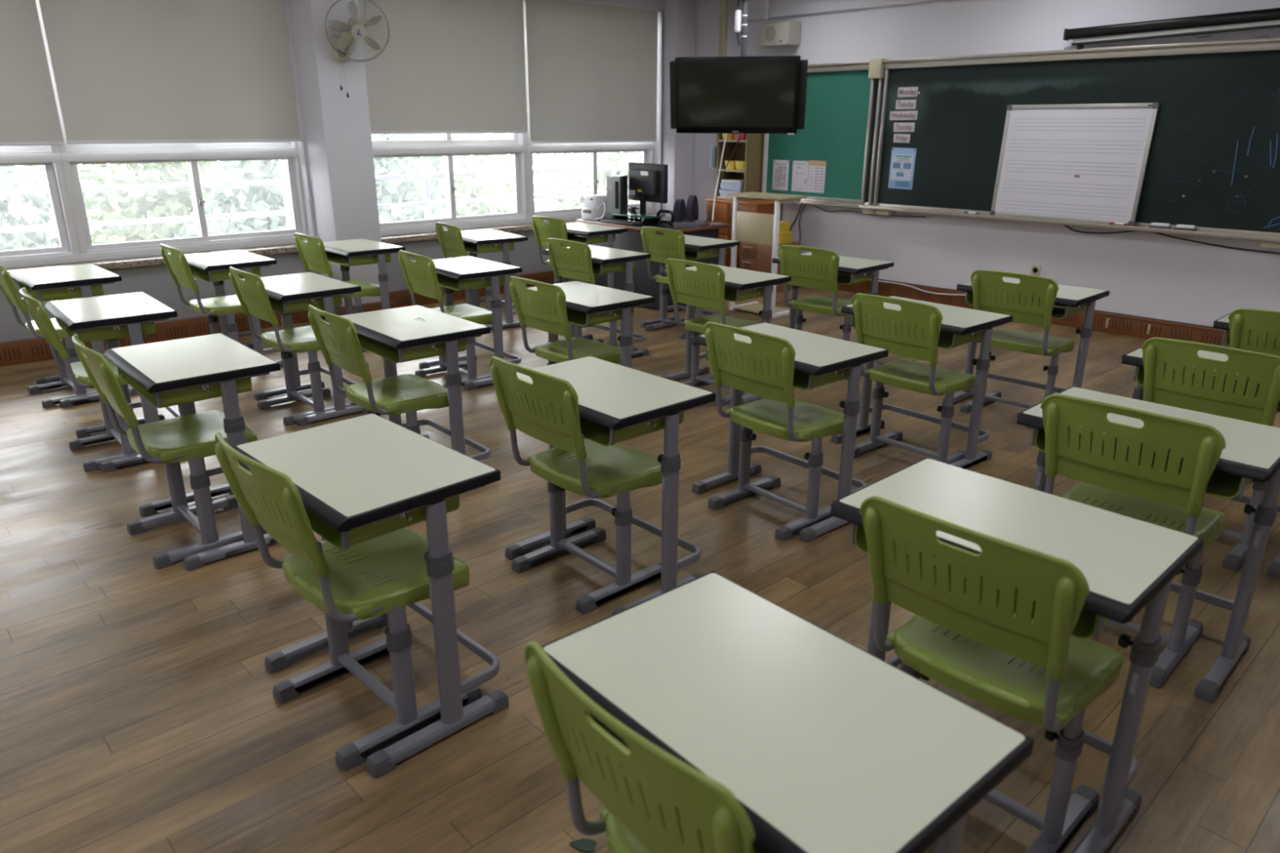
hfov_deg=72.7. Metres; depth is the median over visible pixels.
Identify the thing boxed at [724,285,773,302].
tray
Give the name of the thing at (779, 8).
trim
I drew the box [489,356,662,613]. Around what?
chair
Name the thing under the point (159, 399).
tray
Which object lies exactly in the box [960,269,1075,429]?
chair
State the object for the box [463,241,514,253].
tray
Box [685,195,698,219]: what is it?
speaker
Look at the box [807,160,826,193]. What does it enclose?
notice
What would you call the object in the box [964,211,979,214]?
marker pen
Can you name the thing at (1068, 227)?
cable
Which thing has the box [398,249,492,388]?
chair
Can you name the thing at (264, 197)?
tree
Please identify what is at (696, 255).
tray
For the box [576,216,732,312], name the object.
desk
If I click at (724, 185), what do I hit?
paper tray
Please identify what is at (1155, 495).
chair
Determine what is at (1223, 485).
tray
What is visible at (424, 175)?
window railing
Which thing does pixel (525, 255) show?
trim
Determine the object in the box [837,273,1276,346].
baseboard
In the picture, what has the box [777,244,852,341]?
chair
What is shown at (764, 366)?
chair
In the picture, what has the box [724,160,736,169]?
storage bin
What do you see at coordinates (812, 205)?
cable
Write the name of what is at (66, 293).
tray
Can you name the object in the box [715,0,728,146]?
trim
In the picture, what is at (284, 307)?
tray
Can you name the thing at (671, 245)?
chair
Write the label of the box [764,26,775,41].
grille
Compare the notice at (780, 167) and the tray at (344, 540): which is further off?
the notice at (780, 167)
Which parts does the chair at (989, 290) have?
leg, knob, backrest, seat, knob, leg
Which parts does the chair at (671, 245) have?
seat, backrest, leg, leg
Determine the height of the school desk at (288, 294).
0.701 m
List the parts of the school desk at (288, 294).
leg, support rail, leg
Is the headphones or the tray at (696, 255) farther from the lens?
the headphones
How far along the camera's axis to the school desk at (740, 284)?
5.01 m
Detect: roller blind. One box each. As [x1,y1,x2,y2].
[0,0,64,146]
[39,0,300,144]
[358,0,528,133]
[524,0,660,143]
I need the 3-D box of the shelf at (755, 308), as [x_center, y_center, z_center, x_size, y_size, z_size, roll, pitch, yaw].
[1.067,-1.017,7.538,0.300,0.016,0.412,-17,25,-40]
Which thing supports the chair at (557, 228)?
on the floor
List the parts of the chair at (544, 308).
backrest, seat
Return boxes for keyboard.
[600,218,643,225]
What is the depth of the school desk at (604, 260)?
5.87 m
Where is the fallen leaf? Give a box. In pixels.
[569,838,596,852]
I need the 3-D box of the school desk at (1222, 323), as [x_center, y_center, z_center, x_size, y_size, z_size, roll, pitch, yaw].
[2.952,-0.113,3.938,0.437,0.701,0.661,-17,26,-41]
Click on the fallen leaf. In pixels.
(584, 845)
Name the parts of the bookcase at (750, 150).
panel, panel, panel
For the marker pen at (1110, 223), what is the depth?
6.51 m
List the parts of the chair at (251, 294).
backrest, leg, knob, seat, leg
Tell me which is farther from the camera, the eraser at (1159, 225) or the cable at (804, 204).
the cable at (804, 204)
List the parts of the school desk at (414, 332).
leg, support rail, leg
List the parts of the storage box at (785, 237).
lid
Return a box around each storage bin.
[722,133,734,139]
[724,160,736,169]
[733,133,746,140]
[735,160,745,170]
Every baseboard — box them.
[0,270,579,366]
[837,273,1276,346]
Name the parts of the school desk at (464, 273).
leg, support rail, leg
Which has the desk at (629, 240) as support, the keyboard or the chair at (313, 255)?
the keyboard
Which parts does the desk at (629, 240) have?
panel, glass, panel, drawer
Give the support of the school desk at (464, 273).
on the floor
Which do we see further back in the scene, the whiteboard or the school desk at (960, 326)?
the whiteboard
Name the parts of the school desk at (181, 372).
leg, support rail, leg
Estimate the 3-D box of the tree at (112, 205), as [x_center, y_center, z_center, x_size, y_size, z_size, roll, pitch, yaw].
[-7.714,-2.714,13.489,5.939,6.297,4.208,-17,25,-40]
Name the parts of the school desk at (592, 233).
leg, support rail, leg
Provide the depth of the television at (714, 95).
7.89 m
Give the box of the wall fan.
[324,0,390,97]
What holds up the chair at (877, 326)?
on the floor
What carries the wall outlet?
attached to the wall at (1146, 274)
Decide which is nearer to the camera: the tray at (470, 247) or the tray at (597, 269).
the tray at (597, 269)
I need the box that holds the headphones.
[656,209,674,224]
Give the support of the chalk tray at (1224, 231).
on the chalkboard
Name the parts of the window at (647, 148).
sash, sash, sash, sash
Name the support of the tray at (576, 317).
on the school desk at (587, 304)
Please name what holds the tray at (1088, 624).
on the school desk at (1128, 564)
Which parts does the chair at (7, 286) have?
backrest, seat, leg, leg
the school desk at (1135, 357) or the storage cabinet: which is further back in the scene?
the storage cabinet
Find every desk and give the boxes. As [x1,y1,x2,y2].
[8,263,139,408]
[44,292,180,472]
[103,333,279,571]
[184,249,283,367]
[231,413,508,778]
[243,271,366,426]
[323,238,405,351]
[340,305,490,460]
[418,256,522,390]
[461,229,528,329]
[505,355,715,614]
[527,280,654,368]
[541,571,1033,852]
[542,244,650,357]
[562,222,627,288]
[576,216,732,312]
[639,235,739,335]
[660,263,791,404]
[691,322,888,542]
[772,252,893,379]
[830,457,1203,852]
[831,296,1013,468]
[942,277,1109,404]
[1016,386,1279,703]
[1108,346,1279,579]
[1213,312,1276,349]
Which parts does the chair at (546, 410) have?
backrest, leg, seat, knob, leg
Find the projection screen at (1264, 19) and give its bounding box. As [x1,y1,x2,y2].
[1062,7,1279,49]
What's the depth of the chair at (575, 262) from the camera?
5.77 m
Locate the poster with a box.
[888,147,916,189]
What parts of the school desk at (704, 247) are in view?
leg, support rail, leg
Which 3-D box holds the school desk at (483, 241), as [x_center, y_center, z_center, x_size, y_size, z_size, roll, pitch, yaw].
[-1.240,-1.191,7.006,0.437,0.701,0.661,-13,23,-33]
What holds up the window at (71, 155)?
in the wall at (654, 4)
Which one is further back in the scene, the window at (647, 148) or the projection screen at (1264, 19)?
the window at (647, 148)
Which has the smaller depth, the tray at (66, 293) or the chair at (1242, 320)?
the chair at (1242, 320)
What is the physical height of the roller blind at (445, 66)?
1.236 m
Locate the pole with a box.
[740,0,748,56]
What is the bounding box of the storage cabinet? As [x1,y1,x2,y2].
[705,198,782,268]
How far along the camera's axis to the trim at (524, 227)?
7.73 m
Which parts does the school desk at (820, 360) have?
leg, knob, leg, support rail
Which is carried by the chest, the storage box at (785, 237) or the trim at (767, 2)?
the storage box at (785, 237)
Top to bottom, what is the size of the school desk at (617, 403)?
0.701 m
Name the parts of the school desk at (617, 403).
leg, knob, support rail, leg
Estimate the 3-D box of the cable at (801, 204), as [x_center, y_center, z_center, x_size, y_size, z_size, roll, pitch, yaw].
[1.572,-1.895,8.881,0.014,0.783,0.164,-17,25,-40]
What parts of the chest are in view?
drawer, drawer, door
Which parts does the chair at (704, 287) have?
leg, backrest, seat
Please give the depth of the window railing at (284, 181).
6.63 m
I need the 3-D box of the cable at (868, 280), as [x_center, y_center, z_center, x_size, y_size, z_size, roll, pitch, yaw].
[2.553,-1.245,7.876,0.019,0.052,1.150,-17,25,-40]
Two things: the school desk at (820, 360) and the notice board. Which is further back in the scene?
the notice board
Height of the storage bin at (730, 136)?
0.090 m
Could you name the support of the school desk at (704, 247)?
on the floor
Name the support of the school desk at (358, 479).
on the floor
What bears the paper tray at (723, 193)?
on the bookcase at (750, 150)
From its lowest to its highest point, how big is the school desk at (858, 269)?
0.701 m
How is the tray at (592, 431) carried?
on the school desk at (617, 403)
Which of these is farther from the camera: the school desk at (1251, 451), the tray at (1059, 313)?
the tray at (1059, 313)
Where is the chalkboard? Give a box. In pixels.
[858,37,1279,248]
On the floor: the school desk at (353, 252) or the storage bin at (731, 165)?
the school desk at (353, 252)
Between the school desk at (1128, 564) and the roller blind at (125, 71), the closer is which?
the school desk at (1128, 564)
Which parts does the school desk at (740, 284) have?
leg, support rail, leg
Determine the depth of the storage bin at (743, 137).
8.77 m
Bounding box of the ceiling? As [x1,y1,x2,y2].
[659,0,709,2]
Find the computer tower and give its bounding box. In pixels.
[606,175,627,218]
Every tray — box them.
[18,281,103,302]
[57,319,155,342]
[119,368,252,408]
[189,265,260,281]
[268,295,342,314]
[305,494,459,549]
[325,251,391,266]
[357,333,466,363]
[436,274,505,290]
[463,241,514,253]
[566,307,634,326]
[567,233,615,244]
[579,411,684,446]
[591,261,635,275]
[591,718,757,852]
[684,248,726,259]
[707,353,861,390]
[719,182,744,190]
[719,189,743,197]
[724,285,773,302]
[780,268,872,284]
[852,315,982,348]
[854,524,1109,639]
[858,202,1279,242]
[966,291,1087,319]
[1035,428,1252,498]
[1136,366,1279,412]
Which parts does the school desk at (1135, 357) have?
leg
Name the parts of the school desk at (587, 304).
leg, support rail, leg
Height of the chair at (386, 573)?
0.817 m
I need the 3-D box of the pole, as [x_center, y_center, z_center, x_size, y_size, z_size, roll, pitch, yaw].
[0.936,-3.627,7.767,0.300,0.620,0.300,-17,25,-40]
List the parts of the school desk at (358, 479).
leg, support rail, leg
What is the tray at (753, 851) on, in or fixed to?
on the school desk at (825, 744)
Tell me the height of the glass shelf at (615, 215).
0.010 m
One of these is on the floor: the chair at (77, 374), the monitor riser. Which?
the chair at (77, 374)
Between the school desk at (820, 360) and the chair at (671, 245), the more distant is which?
the chair at (671, 245)
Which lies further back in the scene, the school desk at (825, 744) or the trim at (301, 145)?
the trim at (301, 145)
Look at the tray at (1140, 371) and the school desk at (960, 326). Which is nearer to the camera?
the tray at (1140, 371)
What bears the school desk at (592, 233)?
on the floor
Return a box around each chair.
[0,264,97,408]
[19,288,139,472]
[71,333,266,568]
[160,243,244,342]
[214,431,481,771]
[229,266,356,426]
[293,232,380,315]
[307,304,448,434]
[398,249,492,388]
[435,222,515,325]
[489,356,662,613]
[508,275,620,438]
[524,641,755,852]
[531,216,588,284]
[546,238,638,351]
[640,226,702,339]
[665,258,759,406]
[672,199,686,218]
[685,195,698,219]
[703,321,844,541]
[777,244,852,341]
[851,293,975,464]
[859,495,1124,852]
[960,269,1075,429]
[1040,393,1226,688]
[1141,337,1279,571]
[1227,307,1279,356]
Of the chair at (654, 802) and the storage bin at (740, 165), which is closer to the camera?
the chair at (654, 802)
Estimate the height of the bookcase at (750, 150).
1.060 m
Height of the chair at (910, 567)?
0.817 m
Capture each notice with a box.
[772,160,789,191]
[791,160,808,191]
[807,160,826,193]
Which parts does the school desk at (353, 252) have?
leg, support rail, leg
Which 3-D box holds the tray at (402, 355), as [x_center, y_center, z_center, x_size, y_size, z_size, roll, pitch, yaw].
[-1.045,-0.388,3.845,0.313,0.072,0.536,-16,25,-39]
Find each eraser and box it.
[1148,222,1170,229]
[1173,224,1196,231]
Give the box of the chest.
[739,240,799,292]
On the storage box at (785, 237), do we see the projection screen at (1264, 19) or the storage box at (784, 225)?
the storage box at (784, 225)
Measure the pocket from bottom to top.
0.220 m
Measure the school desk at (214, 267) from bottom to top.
0.701 m
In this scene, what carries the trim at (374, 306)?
on the floor
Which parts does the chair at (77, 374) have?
backrest, seat, leg, leg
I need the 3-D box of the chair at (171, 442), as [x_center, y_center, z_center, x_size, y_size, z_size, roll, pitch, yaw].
[-1.748,0.042,3.267,0.510,0.817,0.475,-16,25,-39]
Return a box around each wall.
[585,0,665,208]
[738,0,1279,326]
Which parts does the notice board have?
frame, frame, rail, frame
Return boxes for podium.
[727,191,807,318]
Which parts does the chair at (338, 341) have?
backrest, seat, leg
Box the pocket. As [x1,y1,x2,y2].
[709,146,716,168]
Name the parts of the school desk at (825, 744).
leg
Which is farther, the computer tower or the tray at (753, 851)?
the computer tower
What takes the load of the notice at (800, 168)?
attached to the notice board
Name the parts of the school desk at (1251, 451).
leg, leg, knob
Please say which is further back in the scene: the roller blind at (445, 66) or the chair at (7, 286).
the roller blind at (445, 66)
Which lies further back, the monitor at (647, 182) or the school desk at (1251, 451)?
the monitor at (647, 182)
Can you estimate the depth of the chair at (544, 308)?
4.36 m
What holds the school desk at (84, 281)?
on the floor
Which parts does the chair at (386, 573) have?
backrest, leg, seat, leg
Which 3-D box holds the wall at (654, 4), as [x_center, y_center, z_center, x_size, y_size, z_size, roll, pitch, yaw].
[-2.882,-2.176,6.748,9.196,2.720,0.300,-17,25,-40]
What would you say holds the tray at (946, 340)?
on the school desk at (960, 326)
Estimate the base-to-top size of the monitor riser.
0.067 m
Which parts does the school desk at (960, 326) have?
leg, knob, leg, support rail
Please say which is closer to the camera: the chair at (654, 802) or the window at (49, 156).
the chair at (654, 802)
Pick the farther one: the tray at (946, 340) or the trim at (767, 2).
the trim at (767, 2)
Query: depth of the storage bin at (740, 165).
8.85 m
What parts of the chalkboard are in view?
gap panel, rail, rail, day strip, day strip, day strip, day strip, day strip, rail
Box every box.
[733,0,741,45]
[778,231,793,244]
[779,221,791,231]
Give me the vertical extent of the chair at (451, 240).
0.817 m
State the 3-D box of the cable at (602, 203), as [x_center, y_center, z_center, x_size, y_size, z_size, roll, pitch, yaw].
[-0.373,-1.948,7.869,0.072,0.159,0.214,-17,25,-40]
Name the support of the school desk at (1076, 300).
on the floor
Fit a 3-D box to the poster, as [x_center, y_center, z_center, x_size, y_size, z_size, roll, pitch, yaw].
[2.349,-2.313,7.792,0.004,0.352,0.245,-17,26,-40]
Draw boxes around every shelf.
[607,212,662,218]
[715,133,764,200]
[733,302,789,313]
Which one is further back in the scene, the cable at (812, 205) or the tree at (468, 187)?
the tree at (468, 187)
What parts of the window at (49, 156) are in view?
sash, sash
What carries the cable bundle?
on the desk at (629, 240)
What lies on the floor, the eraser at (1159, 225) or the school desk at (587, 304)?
the school desk at (587, 304)
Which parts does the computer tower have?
vent panel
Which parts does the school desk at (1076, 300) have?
leg, knob, leg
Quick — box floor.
[0,280,1279,852]
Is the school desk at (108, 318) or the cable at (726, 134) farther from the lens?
the cable at (726, 134)
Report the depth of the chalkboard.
6.38 m
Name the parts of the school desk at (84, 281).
support rail, leg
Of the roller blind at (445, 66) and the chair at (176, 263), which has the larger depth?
the roller blind at (445, 66)
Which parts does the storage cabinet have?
door, door, slat panel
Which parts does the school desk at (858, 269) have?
leg, support rail, leg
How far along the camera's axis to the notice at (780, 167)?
8.78 m
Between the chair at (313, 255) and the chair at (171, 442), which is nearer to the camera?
the chair at (171, 442)
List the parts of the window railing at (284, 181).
rail, rail, post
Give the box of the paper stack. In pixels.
[721,178,744,182]
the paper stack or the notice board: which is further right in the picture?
the notice board
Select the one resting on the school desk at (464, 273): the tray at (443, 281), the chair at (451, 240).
the tray at (443, 281)
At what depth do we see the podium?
7.21 m
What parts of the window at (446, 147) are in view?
sash, sash, sash, sash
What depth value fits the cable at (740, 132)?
8.08 m
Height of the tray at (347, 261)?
0.072 m
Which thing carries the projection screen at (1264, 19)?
attached to the wall at (1146, 274)
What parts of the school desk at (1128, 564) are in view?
leg, knob, leg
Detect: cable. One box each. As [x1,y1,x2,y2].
[594,202,605,220]
[706,132,741,221]
[711,133,727,221]
[789,204,802,231]
[798,204,805,241]
[812,204,926,217]
[868,280,965,295]
[1064,225,1279,254]
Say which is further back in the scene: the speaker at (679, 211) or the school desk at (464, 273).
the speaker at (679, 211)
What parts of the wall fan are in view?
blade, pull cord, blade, blade, hub plate, power cord, blade, blade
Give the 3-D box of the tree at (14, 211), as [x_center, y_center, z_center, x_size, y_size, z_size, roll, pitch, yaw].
[-7.267,-0.517,8.852,2.549,5.184,2.696,8,20,20]
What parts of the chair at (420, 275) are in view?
backrest, leg, seat, leg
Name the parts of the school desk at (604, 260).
leg, support rail, leg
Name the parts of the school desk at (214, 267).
leg, support rail, leg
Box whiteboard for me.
[990,102,1159,226]
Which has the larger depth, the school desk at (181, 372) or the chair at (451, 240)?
the chair at (451, 240)
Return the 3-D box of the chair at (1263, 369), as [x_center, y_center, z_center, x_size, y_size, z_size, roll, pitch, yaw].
[2.156,0.051,3.282,0.510,0.817,0.475,-17,25,-40]
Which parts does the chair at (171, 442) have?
backrest, leg, seat, leg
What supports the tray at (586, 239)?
on the school desk at (592, 233)
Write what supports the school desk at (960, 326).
on the floor
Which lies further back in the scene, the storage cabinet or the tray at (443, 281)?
the storage cabinet
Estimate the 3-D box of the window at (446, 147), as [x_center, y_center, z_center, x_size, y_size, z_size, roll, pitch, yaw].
[-1.780,-2.764,7.644,1.805,2.028,0.130,-17,25,-40]
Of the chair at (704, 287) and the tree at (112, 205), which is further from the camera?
the tree at (112, 205)
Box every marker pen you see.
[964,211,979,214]
[1109,222,1128,226]
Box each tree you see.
[0,165,61,250]
[10,160,231,248]
[181,133,461,237]
[387,133,586,219]
[477,133,642,213]
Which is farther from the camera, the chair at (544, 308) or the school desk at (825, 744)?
the chair at (544, 308)
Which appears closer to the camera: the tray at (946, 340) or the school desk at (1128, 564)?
the school desk at (1128, 564)
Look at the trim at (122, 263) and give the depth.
6.18 m
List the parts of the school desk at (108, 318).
leg, support rail, leg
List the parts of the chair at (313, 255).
backrest, leg, leg, seat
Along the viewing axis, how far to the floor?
2.72 m
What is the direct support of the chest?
on the floor
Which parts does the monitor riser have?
riser leg, riser leg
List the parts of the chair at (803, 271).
leg, backrest, seat, leg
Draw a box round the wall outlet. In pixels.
[1030,264,1040,276]
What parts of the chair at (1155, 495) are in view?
backrest, seat, knob, leg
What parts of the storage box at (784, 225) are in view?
lid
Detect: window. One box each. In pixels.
[0,145,82,268]
[35,0,308,262]
[371,133,529,235]
[522,0,654,223]
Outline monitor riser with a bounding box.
[607,212,662,224]
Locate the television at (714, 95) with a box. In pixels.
[669,55,808,134]
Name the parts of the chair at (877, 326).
leg, knob, backrest, seat, knob, leg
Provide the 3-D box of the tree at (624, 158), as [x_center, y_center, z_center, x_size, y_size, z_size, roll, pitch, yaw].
[-0.606,-2.966,15.807,4.421,5.305,2.779,-10,21,-26]
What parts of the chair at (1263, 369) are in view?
backrest, leg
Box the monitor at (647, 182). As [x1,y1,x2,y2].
[627,162,667,220]
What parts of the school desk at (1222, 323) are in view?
leg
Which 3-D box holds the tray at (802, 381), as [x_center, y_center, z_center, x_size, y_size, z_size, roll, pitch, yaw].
[0.573,-0.261,3.495,0.313,0.072,0.536,-15,24,-37]
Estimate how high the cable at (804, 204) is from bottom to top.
0.782 m
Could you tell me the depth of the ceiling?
8.80 m
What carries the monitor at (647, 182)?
on the desk at (629, 240)
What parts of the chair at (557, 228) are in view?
seat, backrest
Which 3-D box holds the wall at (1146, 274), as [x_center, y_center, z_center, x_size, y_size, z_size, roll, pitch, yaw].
[3.595,-2.128,6.676,0.200,2.720,9.300,-17,25,-40]
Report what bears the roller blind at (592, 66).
attached to the window at (647, 148)
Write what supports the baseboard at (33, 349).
attached to the wall at (654, 4)
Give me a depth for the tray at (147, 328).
3.95 m
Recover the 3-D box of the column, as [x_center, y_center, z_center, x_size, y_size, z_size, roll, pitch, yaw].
[-2.450,-2.225,6.894,0.380,2.720,0.660,-17,25,-40]
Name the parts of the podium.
leg, panel, leg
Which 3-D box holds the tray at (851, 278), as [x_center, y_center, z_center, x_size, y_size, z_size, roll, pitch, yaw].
[1.225,-1.004,5.644,0.313,0.072,0.536,-18,26,-42]
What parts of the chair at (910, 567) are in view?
knob, backrest, seat, knob, leg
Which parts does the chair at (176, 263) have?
backrest, leg, seat, leg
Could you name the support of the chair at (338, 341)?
on the floor
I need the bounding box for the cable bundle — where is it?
[628,206,645,219]
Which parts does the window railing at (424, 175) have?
post, rail, rail, post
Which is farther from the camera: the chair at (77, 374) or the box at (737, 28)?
the box at (737, 28)
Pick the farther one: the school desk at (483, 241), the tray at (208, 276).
the school desk at (483, 241)
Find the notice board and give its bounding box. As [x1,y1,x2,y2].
[761,61,876,208]
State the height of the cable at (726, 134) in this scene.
0.765 m
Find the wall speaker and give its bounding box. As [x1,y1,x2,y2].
[760,21,801,48]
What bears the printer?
on the desk at (629, 240)
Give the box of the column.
[288,0,381,306]
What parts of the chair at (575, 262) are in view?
backrest, leg, leg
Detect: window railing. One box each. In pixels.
[0,160,293,233]
[374,151,639,219]
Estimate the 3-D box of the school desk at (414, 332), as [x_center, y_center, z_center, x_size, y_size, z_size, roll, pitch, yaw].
[-1.024,-0.133,3.954,0.437,0.702,0.661,-16,25,-39]
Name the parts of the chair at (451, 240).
backrest, leg, leg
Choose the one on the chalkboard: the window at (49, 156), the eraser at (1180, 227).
the eraser at (1180, 227)
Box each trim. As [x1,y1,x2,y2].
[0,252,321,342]
[5,243,297,278]
[283,0,663,236]
[340,299,395,315]
[380,213,665,243]
[385,230,582,291]
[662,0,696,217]
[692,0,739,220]
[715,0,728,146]
[736,0,944,22]
[764,0,770,19]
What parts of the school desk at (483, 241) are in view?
leg, support rail, leg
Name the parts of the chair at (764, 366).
leg, backrest, knob, seat, knob, leg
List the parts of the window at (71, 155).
sash, sash, sash, sash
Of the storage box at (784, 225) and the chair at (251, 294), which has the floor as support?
the chair at (251, 294)

